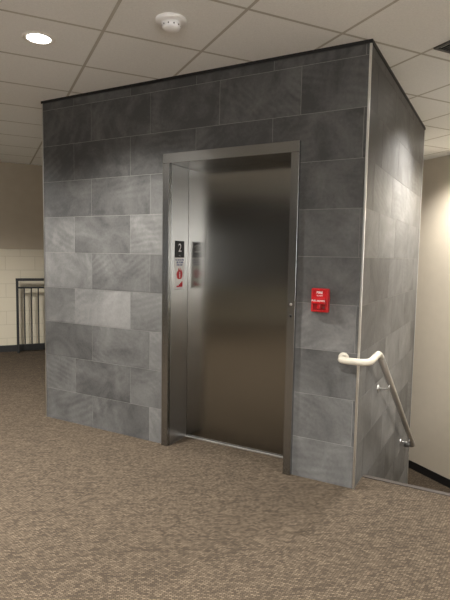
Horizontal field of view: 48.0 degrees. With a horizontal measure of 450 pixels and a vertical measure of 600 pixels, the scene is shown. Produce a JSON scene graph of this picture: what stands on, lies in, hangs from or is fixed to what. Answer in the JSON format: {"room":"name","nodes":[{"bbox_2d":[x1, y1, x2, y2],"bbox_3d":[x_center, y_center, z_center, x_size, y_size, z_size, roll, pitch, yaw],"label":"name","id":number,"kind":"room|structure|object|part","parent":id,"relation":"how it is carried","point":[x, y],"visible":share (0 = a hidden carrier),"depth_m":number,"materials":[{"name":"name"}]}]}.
{"room":"elevator lobby","nodes":[
{"label":"elevator lobby","id":0,"kind":"room"},
{"bbox_2d":[0,162,44,345],"bbox_3d":[-3.824,-0.577,7.534,11.257,2.970,0.162,-1,5,-26],"label":"wall","id":1,"kind":"structure","parent":0,"point":[14,263],"depth_m":7.77,"materials":[{"name":"beige paint"}]},
{"bbox_2d":[0,345,44,351],"bbox_3d":[-3.814,0.760,7.580,11.257,0.100,0.012,-1,5,-26],"label":"baseboard","id":2,"kind":"structure","parent":1,"relation":"attached to","point":[5,348],"depth_m":7.88,"materials":[{"name":"black plastic"}]},
{"bbox_2d":[43,43,369,488],"bbox_3d":[-0.331,-0.265,4.037,2.878,2.870,0.250,4,6,29],"label":"wall","id":3,"kind":"structure","parent":0,"point":[103,153],"depth_m":3.94,"materials":[{"name":"tile"}]},
{"bbox_2d":[42,104,46,415],"bbox_3d":[-1.648,-0.332,4.620,0.010,2.858,0.012,4,6,29],"label":"trim","id":4,"kind":"structure","parent":3,"relation":"attached to","point":[42,104],"depth_m":4.61,"materials":[{"name":"metal"}]},
{"bbox_2d":[41,39,372,103],"bbox_3d":[-0.364,-1.674,3.798,2.906,0.022,0.008,4,6,29],"label":"trim","id":5,"kind":"structure","parent":3,"relation":"attached to","point":[368,41],"depth_m":3.61,"materials":[{"name":"black paint"}]},
{"bbox_2d":[161,140,300,474],"bbox_3d":[0.064,0.045,3.844,1.110,2.300,0.317,4,6,29],"label":"elevator door","id":6,"kind":"structure","parent":3,"relation":"in","point":[229,336],"depth_m":3.96,"materials":[{"name":"metal"}]},
{"bbox_2d":[174,258,184,289],"bbox_3d":[-0.365,-0.213,4.060,0.005,0.254,0.144,4,6,29],"label":"warning sign","id":7,"kind":"object","parent":6,"relation":"attached to","point":[179,263],"visible":1,"depth_m":4.05,"materials":[{"name":"white plastic"}]},
{"bbox_2d":[175,241,183,257],"bbox_3d":[-0.362,-0.406,4.043,0.006,0.132,0.128,4,6,29],"label":"number plate","id":8,"kind":"object","parent":6,"relation":"attached to","point":[179,245],"visible":1,"depth_m":4.04,"materials":[{"name":"black paint"}]},
{"bbox_3d":[0.100,1.179,4.043,0.993,0.008,0.019,4,6,29],"label":"sill","id":9,"kind":"part","parent":6,"relation":"part of","materials":[{"name":"metal"}]},
{"bbox_3d":[0.133,0.053,3.969,1.054,2.245,0.033,4,6,29],"label":"door panel","id":10,"kind":"part","parent":6,"relation":"part of","materials":[{"name":"metal"}]},
{"bbox_2d":[311,288,329,312],"bbox_3d":[0.628,0.002,3.345,0.116,0.156,0.067,4,6,29],"label":"alarm pull station","id":11,"kind":"object","parent":3,"relation":"attached to","point":[320,297],"visible":1,"depth_m":3.33,"materials":[{"name":"red plastic"}]},
{"bbox_3d":[0.618,0.021,3.330,0.086,0.072,0.026,4,6,29],"label":"handle","id":12,"kind":"part","parent":11,"relation":"part of","materials":[{"name":"red plastic"}]},
{"bbox_3d":[0.623,0.046,3.343,0.088,0.040,0.001,4,6,29],"label":"recess panel","id":13,"kind":"part","parent":11,"relation":"part of","materials":[{"name":"red plastic"}]},
{"bbox_2d":[0,349,449,599],"bbox_3d":[-1.365,1.351,2.502,11.257,0.120,11.373,-1,5,-26],"label":"floor","id":14,"kind":"structure","parent":0,"point":[87,513],"depth_m":2.89,"materials":[{"name":"carpet"}]},
{"bbox_2d":[16,278,44,352],"bbox_3d":[-2.267,0.219,8.102,2.000,1.140,0.045,-1,5,-26],"label":"guard railing","id":15,"kind":"object","parent":14,"relation":"on","point":[17,279],"visible":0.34,"depth_m":7.71,"materials":[{"name":"black metal"}]},
{"bbox_3d":[-3.151,0.261,7.681,0.036,1.100,0.036,-1,5,-26],"label":"post","id":16,"kind":"part","parent":15,"relation":"part of","materials":[{"name":"black metal"}]},
{"bbox_3d":[-2.258,-0.329,8.055,2.000,0.040,0.044,-1,5,-26],"label":"rail","id":17,"kind":"part","parent":15,"relation":"part of","materials":[{"name":"metal"}]},
{"bbox_3d":[-2.260,-0.207,8.066,1.960,0.025,0.030,-1,5,-26],"label":"rail","id":18,"kind":"part","parent":15,"relation":"part of","materials":[{"name":"metal"}]},
{"bbox_3d":[-2.275,0.672,8.142,1.960,0.030,0.030,-1,5,-26],"label":"rail","id":19,"kind":"part","parent":15,"relation":"part of","materials":[{"name":"black metal"}]},
{"bbox_2d":[362,474,449,495],"bbox_3d":[1.518,1.272,3.260,1.246,0.004,0.043,4,6,29],"label":"trim","id":20,"kind":"structure","parent":14,"relation":"attached to","point":[364,475],"depth_m":3.41,"materials":[{"name":"silver metal"}]},
{"bbox_2d":[0,0,449,165],"bbox_3d":[-1.311,-1.617,2.240,11.257,0.100,11.360,-1,5,-26],"label":"ceiling","id":21,"kind":"structure","parent":0,"point":[99,44],"depth_m":3.20,"materials":[{"name":"tile"}]},
{"bbox_2d":[22,31,55,44],"bbox_3d":[-1.170,-1.642,3.175,0.200,0.006,0.200,4,6,29],"label":"recessed light","id":22,"kind":"object","parent":21,"relation":"in","point":[35,37],"visible":1,"depth_m":3.17,"materials":[{"name":"white"}]},
{"bbox_2d":[156,12,186,32],"bbox_3d":[-0.309,-1.575,2.899,0.176,0.062,0.176,4,6,29],"label":"smoke detector","id":23,"kind":"object","parent":21,"relation":"attached to","point":[170,22],"visible":1,"depth_m":2.86,"materials":[{"name":"white plastic"}]},
{"bbox_2d":[433,40,449,53],"bbox_3d":[1.501,-1.593,3.156,0.260,0.010,0.260,-1,5,-26],"label":"ceiling vent","id":24,"kind":"object","parent":21,"relation":"in","point":[446,49],"visible":1,"depth_m":3.20,"materials":[{"name":"black metal"}]},
{"bbox_2d":[352,46,424,485],"bbox_3d":[1.328,0.536,4.395,0.250,4.470,2.370,4,6,29],"label":"wall","id":25,"kind":"structure","parent":0,"point":[396,135],"depth_m":3.97,"materials":[{"name":"tile"}]},
{"bbox_2d":[352,43,372,488],"bbox_3d":[0.878,-0.169,3.237,0.014,2.858,0.014,4,6,29],"label":"trim","id":26,"kind":"structure","parent":25,"relation":"attached to","point":[371,44],"depth_m":3.22,"materials":[{"name":"metal"}]},
{"bbox_2d":[338,351,414,446],"bbox_3d":[1.322,0.928,4.197,0.246,1.297,2.180,4,6,29],"label":"handrail","id":27,"kind":"object","parent":25,"relation":"attached to","point":[343,358],"visible":1,"depth_m":3.70,"materials":[{"name":"metal"}]},
{"bbox_3d":[1.464,0.938,4.320,0.114,1.261,1.829,4,6,29],"label":"rail","id":28,"kind":"part","parent":27,"relation":"part of","materials":[{"name":"metal"}]},
{"bbox_2d":[373,40,425,129],"bbox_3d":[1.479,-1.672,4.141,0.008,0.022,2.370,4,6,29],"label":"trim","id":29,"kind":"structure","parent":25,"relation":"attached to","point":[374,43],"depth_m":3.78,"materials":[{"name":"black paint"}]},
{"bbox_2d":[407,133,424,482],"bbox_3d":[2.008,0.370,5.361,0.011,4.258,0.010,4,6,29],"label":"trim","id":30,"kind":"structure","parent":25,"relation":"attached to","point":[424,133],"depth_m":5.32,"materials":[{"name":"metal"}]},
{"bbox_2d":[407,467,449,492],"bbox_3d":[2.443,2.483,6.763,2.850,0.100,2.964,4,6,29],"label":"floor","id":31,"kind":"structure","parent":0,"point":[415,478],"depth_m":6.75,"materials":[{"name":"carpet"}]},
{"bbox_2d":[409,155,449,478],"bbox_3d":[3.792,0.534,4.902,0.150,4.470,11.360,-1,5,-26],"label":"wall","id":32,"kind":"structure","parent":0,"point":[430,405],"depth_m":6.78,"materials":[{"name":"beige paint"}]},
{"bbox_2d":[408,460,449,487],"bbox_3d":[3.156,2.444,6.136,0.012,0.110,5.200,-1,5,-26],"label":"baseboard","id":33,"kind":"structure","parent":32,"relation":"attached to","point":[418,468],"depth_m":6.89,"materials":[{"name":"black plastic"}]}
]}

